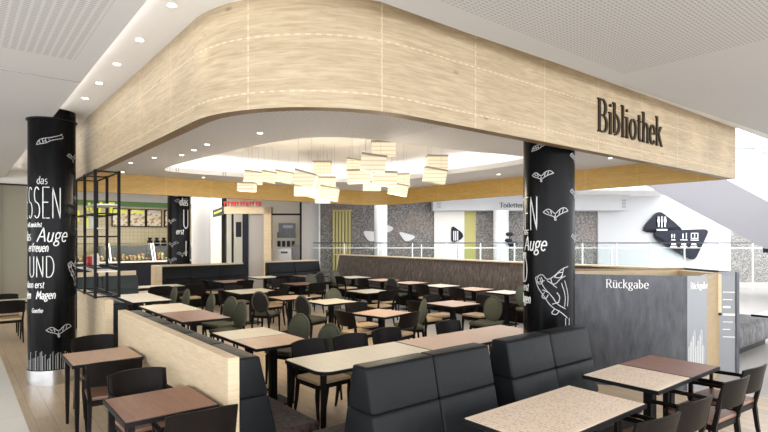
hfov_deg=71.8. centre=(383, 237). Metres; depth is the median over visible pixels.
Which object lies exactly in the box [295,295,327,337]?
chair
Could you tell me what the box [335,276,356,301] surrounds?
wooden chair
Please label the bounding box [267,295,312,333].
cafe table
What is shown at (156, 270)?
block
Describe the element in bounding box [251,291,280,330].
chair
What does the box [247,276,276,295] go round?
cafe table
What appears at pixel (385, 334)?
wooden chair
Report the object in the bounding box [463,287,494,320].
cafe table
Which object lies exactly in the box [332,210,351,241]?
wall panel
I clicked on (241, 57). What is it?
fascia
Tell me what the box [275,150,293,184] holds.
pendant lamp
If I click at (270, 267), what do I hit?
cushion
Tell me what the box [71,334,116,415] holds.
wooden armchair
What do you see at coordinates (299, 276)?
cafe table
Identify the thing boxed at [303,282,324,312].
wooden chair
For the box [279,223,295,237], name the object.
poster
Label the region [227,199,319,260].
wall
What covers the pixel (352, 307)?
wooden chair
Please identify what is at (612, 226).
wall
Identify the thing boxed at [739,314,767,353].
bench
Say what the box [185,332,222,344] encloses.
cushion
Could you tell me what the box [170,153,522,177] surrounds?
cove
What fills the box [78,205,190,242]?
wall
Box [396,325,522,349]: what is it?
cafe table
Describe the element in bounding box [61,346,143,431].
cafe table
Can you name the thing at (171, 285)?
cafe table
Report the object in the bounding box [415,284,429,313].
wooden chair
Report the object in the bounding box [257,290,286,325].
wooden chair
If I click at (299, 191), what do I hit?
pendant lamp
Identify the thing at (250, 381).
cushion
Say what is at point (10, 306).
wooden chair
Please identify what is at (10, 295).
wooden chair
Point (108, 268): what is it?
shelf rack
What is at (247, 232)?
entrance portal
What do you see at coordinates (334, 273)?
chair
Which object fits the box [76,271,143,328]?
bench
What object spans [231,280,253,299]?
wooden chair
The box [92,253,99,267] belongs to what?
storage jar
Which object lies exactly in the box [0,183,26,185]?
trim
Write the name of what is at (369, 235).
wall shape
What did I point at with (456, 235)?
sign
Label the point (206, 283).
wooden chair
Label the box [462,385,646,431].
cafe table
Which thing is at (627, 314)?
station
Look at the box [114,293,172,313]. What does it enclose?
cafe table
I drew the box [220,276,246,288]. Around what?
cushion
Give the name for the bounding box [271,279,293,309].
wooden chair
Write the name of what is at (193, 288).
wooden chair
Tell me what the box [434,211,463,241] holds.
wall
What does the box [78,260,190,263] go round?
countertop
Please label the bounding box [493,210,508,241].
round column
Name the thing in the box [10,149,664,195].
ceiling
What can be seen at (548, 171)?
round column
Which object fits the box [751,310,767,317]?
cafe table
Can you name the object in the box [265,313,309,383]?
chair
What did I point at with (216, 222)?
wall
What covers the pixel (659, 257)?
glass screen
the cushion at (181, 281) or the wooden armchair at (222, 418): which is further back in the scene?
the cushion at (181, 281)
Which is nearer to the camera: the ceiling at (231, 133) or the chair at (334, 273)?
the ceiling at (231, 133)
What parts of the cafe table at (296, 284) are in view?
post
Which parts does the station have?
panel, panel, panel, panel, panel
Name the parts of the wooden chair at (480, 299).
seat, seat frame, backrest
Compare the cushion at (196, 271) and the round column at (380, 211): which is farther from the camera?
the round column at (380, 211)
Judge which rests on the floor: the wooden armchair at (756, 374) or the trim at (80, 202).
the wooden armchair at (756, 374)
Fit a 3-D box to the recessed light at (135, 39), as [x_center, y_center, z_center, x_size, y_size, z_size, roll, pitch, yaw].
[-2.183,-1.766,4.731,0.090,0.005,0.090,0,0,-39]
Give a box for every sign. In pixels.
[213,207,223,216]
[451,227,462,241]
[643,212,707,241]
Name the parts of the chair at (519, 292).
leg, backrest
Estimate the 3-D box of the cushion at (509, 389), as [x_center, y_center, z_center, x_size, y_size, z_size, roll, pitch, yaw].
[1.263,1.377,4.869,0.646,0.325,0.442,0,0,-39]
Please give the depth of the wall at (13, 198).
14.54 m
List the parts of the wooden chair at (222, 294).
backrest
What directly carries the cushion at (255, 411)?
on the bench at (224, 373)
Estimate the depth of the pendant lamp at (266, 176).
10.22 m
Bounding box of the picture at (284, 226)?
[283,225,292,227]
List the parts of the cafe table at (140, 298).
post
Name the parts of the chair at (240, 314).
seat, backrest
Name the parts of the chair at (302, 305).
leg, seat, seat frame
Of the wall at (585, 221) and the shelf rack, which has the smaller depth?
the shelf rack
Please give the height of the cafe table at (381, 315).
0.750 m
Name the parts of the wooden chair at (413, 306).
backrest, leg, seat frame, seat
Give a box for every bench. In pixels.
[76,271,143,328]
[77,289,128,346]
[118,310,318,431]
[161,262,250,306]
[264,259,326,294]
[313,343,497,431]
[482,325,642,431]
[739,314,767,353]
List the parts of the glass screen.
pane, pane, pane, pane, pane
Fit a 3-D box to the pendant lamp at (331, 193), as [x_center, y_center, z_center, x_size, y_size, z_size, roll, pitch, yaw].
[-1.025,-1.226,9.949,0.382,1.078,0.195,0,0,3]
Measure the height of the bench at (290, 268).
1.220 m
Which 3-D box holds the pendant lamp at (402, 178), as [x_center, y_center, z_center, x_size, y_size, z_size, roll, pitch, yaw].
[0.366,-1.394,10.797,0.308,0.742,0.168,0,0,-6]
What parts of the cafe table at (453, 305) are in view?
post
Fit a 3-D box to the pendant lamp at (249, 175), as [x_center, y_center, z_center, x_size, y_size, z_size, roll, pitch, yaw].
[-2.531,-1.404,10.299,0.363,0.722,0.190,0,0,1]
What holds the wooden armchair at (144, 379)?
on the floor
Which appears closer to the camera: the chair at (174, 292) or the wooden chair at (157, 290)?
the chair at (174, 292)
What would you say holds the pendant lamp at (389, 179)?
hanging from the ceiling at (156, 23)
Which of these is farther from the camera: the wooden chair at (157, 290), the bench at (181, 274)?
the bench at (181, 274)
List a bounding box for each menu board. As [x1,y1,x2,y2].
[111,208,128,226]
[129,209,145,226]
[146,209,161,226]
[164,210,166,226]
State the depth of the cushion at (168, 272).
15.40 m
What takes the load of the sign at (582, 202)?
attached to the wall at (612, 226)
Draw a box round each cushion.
[76,276,102,291]
[101,275,137,289]
[103,289,138,302]
[112,298,128,326]
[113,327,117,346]
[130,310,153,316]
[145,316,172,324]
[162,266,190,279]
[162,278,191,290]
[163,323,194,333]
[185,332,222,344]
[190,265,219,277]
[191,277,220,289]
[212,343,266,398]
[219,264,245,276]
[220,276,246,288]
[239,394,275,431]
[265,262,294,272]
[265,272,295,283]
[294,261,319,271]
[295,271,319,281]
[344,399,443,431]
[348,353,437,414]
[421,343,493,396]
[437,384,497,431]
[490,331,554,378]
[493,368,558,406]
[536,325,591,366]
[554,358,598,391]
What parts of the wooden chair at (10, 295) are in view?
backrest, seat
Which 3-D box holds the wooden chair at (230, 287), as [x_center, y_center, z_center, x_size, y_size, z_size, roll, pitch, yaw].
[-3.580,1.586,12.925,0.490,0.832,0.558,0,0,-39]
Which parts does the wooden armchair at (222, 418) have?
armrest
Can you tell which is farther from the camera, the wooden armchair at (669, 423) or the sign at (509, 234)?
the sign at (509, 234)
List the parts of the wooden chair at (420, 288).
backrest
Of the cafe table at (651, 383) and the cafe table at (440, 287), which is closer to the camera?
the cafe table at (651, 383)
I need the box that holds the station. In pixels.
[575,268,738,390]
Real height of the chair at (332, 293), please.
0.931 m
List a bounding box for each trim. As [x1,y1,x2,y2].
[0,69,80,82]
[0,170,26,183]
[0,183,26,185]
[78,191,190,203]
[78,200,190,208]
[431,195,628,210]
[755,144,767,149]
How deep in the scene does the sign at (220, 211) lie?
19.34 m
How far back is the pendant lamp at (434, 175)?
8.57 m
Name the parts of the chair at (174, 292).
backrest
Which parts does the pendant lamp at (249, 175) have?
lamp shade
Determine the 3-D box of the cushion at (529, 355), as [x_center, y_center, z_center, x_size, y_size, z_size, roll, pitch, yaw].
[1.263,1.058,4.869,0.646,0.315,0.299,0,0,-39]
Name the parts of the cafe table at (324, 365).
leg, leg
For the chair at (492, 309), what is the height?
0.931 m
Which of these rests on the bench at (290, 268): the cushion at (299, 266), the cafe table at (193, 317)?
the cushion at (299, 266)
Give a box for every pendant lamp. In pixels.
[237,181,256,191]
[243,147,262,184]
[260,170,276,183]
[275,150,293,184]
[291,138,318,189]
[294,185,313,196]
[309,188,320,199]
[312,161,331,173]
[315,199,329,203]
[316,176,335,188]
[318,185,339,201]
[345,157,360,170]
[347,169,369,183]
[360,152,386,173]
[363,150,380,190]
[371,140,395,156]
[372,171,397,186]
[387,183,408,196]
[397,173,409,187]
[422,166,447,184]
[426,154,448,168]
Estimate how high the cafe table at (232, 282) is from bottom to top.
0.750 m
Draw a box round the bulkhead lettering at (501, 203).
[501,203,522,207]
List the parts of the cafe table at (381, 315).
post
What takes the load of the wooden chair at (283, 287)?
on the floor
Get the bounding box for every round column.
[25,109,77,385]
[167,196,189,264]
[191,197,210,263]
[374,205,386,241]
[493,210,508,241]
[523,141,574,332]
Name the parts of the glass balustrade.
pane, pane, pane, pane, pane, pane, handrail, pane, pane, pane, pane, pane, post, pane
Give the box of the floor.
[0,289,767,431]
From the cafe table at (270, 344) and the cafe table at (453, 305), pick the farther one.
the cafe table at (453, 305)
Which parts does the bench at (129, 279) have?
oak panel, seat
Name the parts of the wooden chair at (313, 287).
seat, backrest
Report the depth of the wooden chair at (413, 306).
9.92 m
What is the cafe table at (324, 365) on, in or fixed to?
on the floor
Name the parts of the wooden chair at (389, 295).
seat, seat frame, backrest, leg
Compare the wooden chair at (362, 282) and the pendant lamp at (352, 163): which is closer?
the pendant lamp at (352, 163)
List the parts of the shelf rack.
post, post, post, post, post, post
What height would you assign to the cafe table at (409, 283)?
0.750 m
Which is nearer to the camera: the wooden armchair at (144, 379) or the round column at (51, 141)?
the wooden armchair at (144, 379)
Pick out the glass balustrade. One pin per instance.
(748, 259)
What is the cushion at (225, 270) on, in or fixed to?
on the bench at (181, 274)
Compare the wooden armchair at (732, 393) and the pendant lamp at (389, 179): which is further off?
the pendant lamp at (389, 179)
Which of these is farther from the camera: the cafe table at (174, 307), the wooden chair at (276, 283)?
the wooden chair at (276, 283)
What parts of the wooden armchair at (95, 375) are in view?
leg, leg, seat frame, seat, backrest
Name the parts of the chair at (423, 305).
seat, seat frame, backrest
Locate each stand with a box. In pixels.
[276,232,299,260]
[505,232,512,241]
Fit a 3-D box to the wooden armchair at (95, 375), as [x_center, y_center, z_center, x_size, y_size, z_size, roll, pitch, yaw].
[-2.714,1.586,5.291,0.511,0.832,0.558,0,0,-33]
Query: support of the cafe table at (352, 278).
on the floor
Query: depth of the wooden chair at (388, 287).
12.84 m
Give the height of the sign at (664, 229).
2.134 m
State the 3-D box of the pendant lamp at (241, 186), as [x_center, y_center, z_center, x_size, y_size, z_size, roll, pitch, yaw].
[-2.569,-1.316,9.947,0.333,0.898,0.184,0,0,6]
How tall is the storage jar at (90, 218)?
0.225 m
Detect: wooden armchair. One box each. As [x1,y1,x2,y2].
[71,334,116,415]
[82,358,142,431]
[107,367,173,431]
[150,404,237,431]
[594,411,680,431]
[619,395,712,431]
[664,375,749,431]
[687,364,766,431]
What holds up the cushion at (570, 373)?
on the bench at (525, 365)
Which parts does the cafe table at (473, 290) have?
post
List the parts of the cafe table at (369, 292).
post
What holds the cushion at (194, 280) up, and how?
on the bench at (181, 274)
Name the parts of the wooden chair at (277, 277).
backrest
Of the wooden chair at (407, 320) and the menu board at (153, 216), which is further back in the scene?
the menu board at (153, 216)
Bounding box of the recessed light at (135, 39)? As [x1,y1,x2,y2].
[134,38,144,41]
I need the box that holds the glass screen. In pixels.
[421,244,684,267]
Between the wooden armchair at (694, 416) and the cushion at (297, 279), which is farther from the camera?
the cushion at (297, 279)
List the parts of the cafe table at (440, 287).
post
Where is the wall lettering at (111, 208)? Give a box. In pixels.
[78,202,114,220]
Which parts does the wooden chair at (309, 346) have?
leg, backrest, leg, seat frame, seat, leg, leg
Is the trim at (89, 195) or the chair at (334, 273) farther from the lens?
the trim at (89, 195)
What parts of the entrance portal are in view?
frame post, door glass, frame post, door glass, frame post, sliding panel, frame post, frame post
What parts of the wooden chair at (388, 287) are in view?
seat, backrest, leg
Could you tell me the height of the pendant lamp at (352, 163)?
0.500 m
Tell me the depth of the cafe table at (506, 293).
12.23 m
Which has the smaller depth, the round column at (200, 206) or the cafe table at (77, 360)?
the cafe table at (77, 360)
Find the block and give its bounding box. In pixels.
[151,265,161,304]
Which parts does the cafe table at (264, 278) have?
post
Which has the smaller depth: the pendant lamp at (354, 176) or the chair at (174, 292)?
the pendant lamp at (354, 176)
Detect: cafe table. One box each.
[0,298,26,302]
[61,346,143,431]
[103,385,219,431]
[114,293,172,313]
[138,284,184,315]
[138,303,202,322]
[158,310,230,331]
[211,327,286,390]
[212,279,241,296]
[225,288,272,324]
[232,334,304,404]
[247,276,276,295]
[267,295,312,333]
[281,282,311,310]
[285,342,429,428]
[291,274,328,277]
[309,298,355,322]
[343,276,371,300]
[346,289,386,322]
[354,309,409,327]
[368,279,399,289]
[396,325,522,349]
[398,281,428,309]
[427,300,480,319]
[428,284,460,312]
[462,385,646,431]
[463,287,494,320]
[485,290,518,325]
[582,364,691,420]
[620,355,719,416]
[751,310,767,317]
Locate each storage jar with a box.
[86,255,92,264]
[88,216,93,227]
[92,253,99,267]
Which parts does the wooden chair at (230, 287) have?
backrest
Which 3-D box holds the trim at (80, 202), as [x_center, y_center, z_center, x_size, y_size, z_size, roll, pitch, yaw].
[-10.908,-1.420,21.977,7.300,0.200,0.090,0,0,-39]
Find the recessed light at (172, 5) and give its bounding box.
[166,3,177,7]
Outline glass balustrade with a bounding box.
[313,242,767,289]
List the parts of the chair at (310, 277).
backrest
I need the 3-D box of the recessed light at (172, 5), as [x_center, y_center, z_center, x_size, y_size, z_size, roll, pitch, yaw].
[-1.610,-1.766,4.023,0.090,0.005,0.090,0,0,-39]
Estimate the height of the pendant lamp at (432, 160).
0.545 m
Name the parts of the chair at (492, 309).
seat, backrest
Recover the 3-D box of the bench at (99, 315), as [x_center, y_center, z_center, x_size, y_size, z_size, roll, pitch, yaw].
[-4.092,1.420,8.202,0.820,1.160,2.100,0,0,-39]
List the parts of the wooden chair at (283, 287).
seat, backrest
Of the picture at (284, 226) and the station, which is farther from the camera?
the picture at (284, 226)
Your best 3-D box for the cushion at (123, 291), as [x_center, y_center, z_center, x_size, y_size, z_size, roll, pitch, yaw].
[-6.278,1.380,12.622,0.771,0.320,0.319,0,0,-39]
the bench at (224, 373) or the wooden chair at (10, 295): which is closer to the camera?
the bench at (224, 373)
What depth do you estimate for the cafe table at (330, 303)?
10.43 m
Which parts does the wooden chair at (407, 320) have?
seat, seat frame, backrest, leg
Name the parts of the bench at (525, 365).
seat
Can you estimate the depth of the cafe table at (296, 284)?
14.52 m
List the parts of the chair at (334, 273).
backrest, seat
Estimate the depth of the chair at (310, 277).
15.80 m
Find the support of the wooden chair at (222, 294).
on the floor
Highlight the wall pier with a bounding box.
[302,202,318,259]
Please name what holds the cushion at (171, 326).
on the bench at (224, 373)
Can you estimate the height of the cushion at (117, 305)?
0.325 m
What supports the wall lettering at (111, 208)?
attached to the wall at (128, 234)
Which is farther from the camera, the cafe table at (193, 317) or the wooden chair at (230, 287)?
the wooden chair at (230, 287)
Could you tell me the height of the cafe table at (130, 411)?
0.750 m
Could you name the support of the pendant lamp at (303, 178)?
hanging from the ceiling at (156, 23)
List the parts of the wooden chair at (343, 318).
backrest, seat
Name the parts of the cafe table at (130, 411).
leg, leg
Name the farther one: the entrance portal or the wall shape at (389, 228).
the wall shape at (389, 228)
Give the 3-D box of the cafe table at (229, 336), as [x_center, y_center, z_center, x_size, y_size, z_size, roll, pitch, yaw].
[-1.775,1.625,6.977,0.760,0.750,0.670,0,0,-39]
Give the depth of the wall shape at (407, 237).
23.88 m
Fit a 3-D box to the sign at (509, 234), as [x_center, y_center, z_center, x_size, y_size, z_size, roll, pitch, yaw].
[5.394,0.880,22.493,0.538,2.240,0.205,0,0,0]
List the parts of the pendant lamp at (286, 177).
lamp shade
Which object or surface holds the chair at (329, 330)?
on the floor
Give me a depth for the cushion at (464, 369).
4.22 m
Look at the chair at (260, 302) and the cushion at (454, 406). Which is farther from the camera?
the chair at (260, 302)
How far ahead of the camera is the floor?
6.91 m
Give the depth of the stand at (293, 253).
20.79 m
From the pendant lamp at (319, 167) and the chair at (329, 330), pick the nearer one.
the chair at (329, 330)
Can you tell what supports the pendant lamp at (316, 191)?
hanging from the ceiling at (156, 23)
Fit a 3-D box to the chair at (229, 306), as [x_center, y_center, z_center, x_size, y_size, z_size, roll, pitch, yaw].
[-2.939,1.536,9.564,0.460,0.931,0.526,0,0,34]
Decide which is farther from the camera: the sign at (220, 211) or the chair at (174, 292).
the sign at (220, 211)
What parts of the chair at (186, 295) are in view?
backrest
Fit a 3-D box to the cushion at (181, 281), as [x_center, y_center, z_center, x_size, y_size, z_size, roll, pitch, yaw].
[-6.069,1.363,15.418,0.863,0.355,0.336,0,0,-39]
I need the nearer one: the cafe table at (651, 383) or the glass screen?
the cafe table at (651, 383)
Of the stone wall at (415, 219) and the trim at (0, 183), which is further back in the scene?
the stone wall at (415, 219)
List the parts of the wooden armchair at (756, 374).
armrest, leg, seat, seat frame, armrest, backrest, leg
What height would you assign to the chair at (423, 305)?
0.931 m
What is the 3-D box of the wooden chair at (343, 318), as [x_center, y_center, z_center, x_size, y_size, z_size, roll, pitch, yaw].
[-0.474,1.586,8.661,0.558,0.832,0.490,0,0,-42]
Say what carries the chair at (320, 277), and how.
on the floor
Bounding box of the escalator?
[648,134,767,252]
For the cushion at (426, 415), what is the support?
on the bench at (432, 390)
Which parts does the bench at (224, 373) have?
oak panel, seat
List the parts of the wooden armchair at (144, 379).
leg, backrest, seat, seat frame, leg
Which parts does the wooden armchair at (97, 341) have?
leg, leg, backrest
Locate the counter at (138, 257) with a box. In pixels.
[78,243,190,290]
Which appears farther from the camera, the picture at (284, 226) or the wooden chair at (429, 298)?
the picture at (284, 226)
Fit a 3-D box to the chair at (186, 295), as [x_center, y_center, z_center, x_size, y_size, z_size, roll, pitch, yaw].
[-4.333,1.536,11.031,0.526,0.931,0.460,0,0,-39]
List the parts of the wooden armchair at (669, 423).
leg, armrest, backrest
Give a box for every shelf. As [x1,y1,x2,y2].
[110,243,149,243]
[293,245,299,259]
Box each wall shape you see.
[364,231,373,240]
[387,225,392,231]
[399,232,414,240]
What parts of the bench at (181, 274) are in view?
oak panel, seat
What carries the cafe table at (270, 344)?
on the floor
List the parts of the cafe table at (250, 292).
post, foot plate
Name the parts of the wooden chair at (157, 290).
backrest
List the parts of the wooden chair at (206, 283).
backrest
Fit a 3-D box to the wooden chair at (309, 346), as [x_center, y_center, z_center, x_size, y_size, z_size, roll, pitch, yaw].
[-0.716,1.586,5.955,0.490,0.832,0.558,0,0,-42]
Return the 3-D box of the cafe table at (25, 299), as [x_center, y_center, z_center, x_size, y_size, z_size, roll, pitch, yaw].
[-7.433,1.625,10.580,0.700,0.750,0.700,0,0,-39]
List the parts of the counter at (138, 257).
display glass, panel, display glass, panel, display glass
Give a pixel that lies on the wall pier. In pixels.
(310, 211)
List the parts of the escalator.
glass, handrail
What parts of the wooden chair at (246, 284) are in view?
backrest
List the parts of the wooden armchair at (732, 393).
leg, leg, armrest, seat, seat frame, armrest, leg, backrest, leg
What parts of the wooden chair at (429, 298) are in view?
backrest, seat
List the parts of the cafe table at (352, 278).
post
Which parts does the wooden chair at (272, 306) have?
seat frame, seat, backrest, leg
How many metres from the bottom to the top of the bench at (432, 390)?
1.100 m
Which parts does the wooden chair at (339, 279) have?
backrest, seat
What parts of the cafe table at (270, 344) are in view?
post, foot plate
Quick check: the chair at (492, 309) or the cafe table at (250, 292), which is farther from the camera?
the cafe table at (250, 292)
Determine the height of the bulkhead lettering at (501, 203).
0.218 m
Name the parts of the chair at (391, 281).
seat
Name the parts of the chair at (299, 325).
leg, seat, seat frame, backrest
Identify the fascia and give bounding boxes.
[76,0,734,204]
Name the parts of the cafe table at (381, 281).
post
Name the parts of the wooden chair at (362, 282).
backrest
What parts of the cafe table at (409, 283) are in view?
post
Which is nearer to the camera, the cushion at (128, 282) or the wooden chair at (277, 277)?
the cushion at (128, 282)
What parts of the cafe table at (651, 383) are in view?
post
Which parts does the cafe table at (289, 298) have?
post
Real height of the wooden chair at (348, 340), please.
0.832 m
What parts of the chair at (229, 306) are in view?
seat, seat frame, backrest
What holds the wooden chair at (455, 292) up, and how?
on the floor
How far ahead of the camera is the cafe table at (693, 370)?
5.16 m
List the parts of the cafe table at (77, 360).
leg, leg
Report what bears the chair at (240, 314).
on the floor
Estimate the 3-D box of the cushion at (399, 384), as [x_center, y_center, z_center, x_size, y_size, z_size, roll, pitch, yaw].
[0.075,1.058,3.921,0.646,0.315,0.299,0,0,-39]
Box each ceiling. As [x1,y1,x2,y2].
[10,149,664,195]
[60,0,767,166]
[99,111,639,190]
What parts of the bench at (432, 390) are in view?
seat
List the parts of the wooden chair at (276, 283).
backrest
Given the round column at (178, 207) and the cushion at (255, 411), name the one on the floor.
the round column at (178, 207)
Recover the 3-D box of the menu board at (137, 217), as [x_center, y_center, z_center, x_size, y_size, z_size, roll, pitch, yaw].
[-10.410,-0.850,22.380,0.640,0.760,0.070,0,0,-39]
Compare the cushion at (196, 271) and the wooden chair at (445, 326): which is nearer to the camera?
the wooden chair at (445, 326)
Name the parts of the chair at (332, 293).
backrest, seat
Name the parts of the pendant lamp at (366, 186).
lamp shade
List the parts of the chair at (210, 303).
backrest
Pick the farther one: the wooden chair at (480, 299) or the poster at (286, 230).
the poster at (286, 230)
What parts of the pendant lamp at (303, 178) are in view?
lamp shade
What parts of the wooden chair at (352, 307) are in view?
backrest, seat frame, seat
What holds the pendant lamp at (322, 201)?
hanging from the ceiling at (156, 23)
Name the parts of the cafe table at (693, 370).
post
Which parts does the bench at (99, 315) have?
oak panel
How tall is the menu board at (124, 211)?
0.760 m
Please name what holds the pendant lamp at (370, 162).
hanging from the ceiling at (156, 23)
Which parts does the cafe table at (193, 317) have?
post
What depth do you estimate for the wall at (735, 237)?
23.99 m
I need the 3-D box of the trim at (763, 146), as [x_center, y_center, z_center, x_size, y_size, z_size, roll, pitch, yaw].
[13.343,-2.959,17.195,6.415,0.112,0.400,0,0,0]
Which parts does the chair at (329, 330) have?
leg, seat frame, backrest, leg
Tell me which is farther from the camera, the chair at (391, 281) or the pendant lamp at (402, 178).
the chair at (391, 281)
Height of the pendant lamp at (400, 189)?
0.980 m
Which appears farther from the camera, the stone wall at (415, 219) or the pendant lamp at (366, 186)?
the stone wall at (415, 219)
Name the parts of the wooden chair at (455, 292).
backrest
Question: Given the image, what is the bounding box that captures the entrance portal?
[220,198,301,288]
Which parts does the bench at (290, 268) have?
oak panel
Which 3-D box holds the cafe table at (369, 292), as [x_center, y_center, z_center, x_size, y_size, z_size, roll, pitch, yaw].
[-0.341,1.625,12.500,0.800,0.750,0.800,0,0,-39]
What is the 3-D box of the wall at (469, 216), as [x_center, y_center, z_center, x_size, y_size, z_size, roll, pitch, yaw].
[3.883,0.140,24.067,0.521,3.721,0.250,0,0,0]
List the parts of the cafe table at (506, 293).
post, foot plate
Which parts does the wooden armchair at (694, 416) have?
leg, seat, armrest, leg, armrest, backrest, leg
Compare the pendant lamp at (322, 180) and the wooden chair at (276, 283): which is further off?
the wooden chair at (276, 283)
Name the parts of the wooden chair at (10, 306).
seat frame, seat, backrest, leg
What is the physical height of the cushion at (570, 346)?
0.315 m
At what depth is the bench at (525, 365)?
4.84 m
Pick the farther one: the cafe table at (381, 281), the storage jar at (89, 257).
the cafe table at (381, 281)
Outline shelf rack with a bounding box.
[76,169,120,298]
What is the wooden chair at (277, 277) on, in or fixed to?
on the floor
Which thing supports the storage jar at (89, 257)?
on the shelf rack
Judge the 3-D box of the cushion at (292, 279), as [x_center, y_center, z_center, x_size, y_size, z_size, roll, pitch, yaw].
[-3.524,1.363,18.121,1.021,0.355,0.336,0,0,-39]
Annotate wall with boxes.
[0,185,26,309]
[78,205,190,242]
[211,198,221,262]
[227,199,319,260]
[320,202,433,241]
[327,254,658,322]
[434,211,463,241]
[464,211,475,241]
[476,211,596,241]
[597,186,730,241]
[731,231,751,241]
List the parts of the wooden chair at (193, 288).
seat, backrest, leg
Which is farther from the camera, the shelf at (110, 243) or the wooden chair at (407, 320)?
the shelf at (110, 243)
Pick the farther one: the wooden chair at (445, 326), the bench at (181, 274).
the bench at (181, 274)
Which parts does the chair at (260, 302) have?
leg, seat, seat frame, leg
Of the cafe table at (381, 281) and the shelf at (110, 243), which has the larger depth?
the shelf at (110, 243)
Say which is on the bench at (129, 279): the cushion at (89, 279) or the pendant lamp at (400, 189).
the cushion at (89, 279)
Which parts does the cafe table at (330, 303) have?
post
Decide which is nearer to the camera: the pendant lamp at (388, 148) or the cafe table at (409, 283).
the pendant lamp at (388, 148)
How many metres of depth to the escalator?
16.54 m
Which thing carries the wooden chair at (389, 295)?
on the floor
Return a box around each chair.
[0,293,19,335]
[0,300,24,342]
[150,286,170,314]
[151,286,177,323]
[160,289,189,328]
[179,284,203,308]
[183,293,214,338]
[201,296,237,347]
[202,279,224,307]
[209,301,247,346]
[217,290,245,325]
[224,285,248,321]
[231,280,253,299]
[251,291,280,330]
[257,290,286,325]
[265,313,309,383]
[269,276,289,289]
[269,285,289,322]
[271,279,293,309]
[291,338,350,426]
[293,323,342,408]
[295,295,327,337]
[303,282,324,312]
[305,274,325,305]
[306,272,324,294]
[325,288,345,329]
[331,270,348,292]
[332,333,368,405]
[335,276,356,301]
[335,310,371,337]
[345,302,377,329]
[358,278,369,301]
[368,290,395,323]
[371,327,402,344]
[372,285,398,319]
[386,277,407,310]
[394,298,426,337]
[398,311,419,339]
[406,300,441,336]
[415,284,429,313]
[423,295,456,320]
[435,320,461,334]
[448,287,475,319]
[462,295,490,330]
[469,296,502,351]
[515,286,522,326]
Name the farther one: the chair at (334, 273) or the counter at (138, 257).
the counter at (138, 257)
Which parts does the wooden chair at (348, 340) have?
leg, backrest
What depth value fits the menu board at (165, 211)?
23.07 m

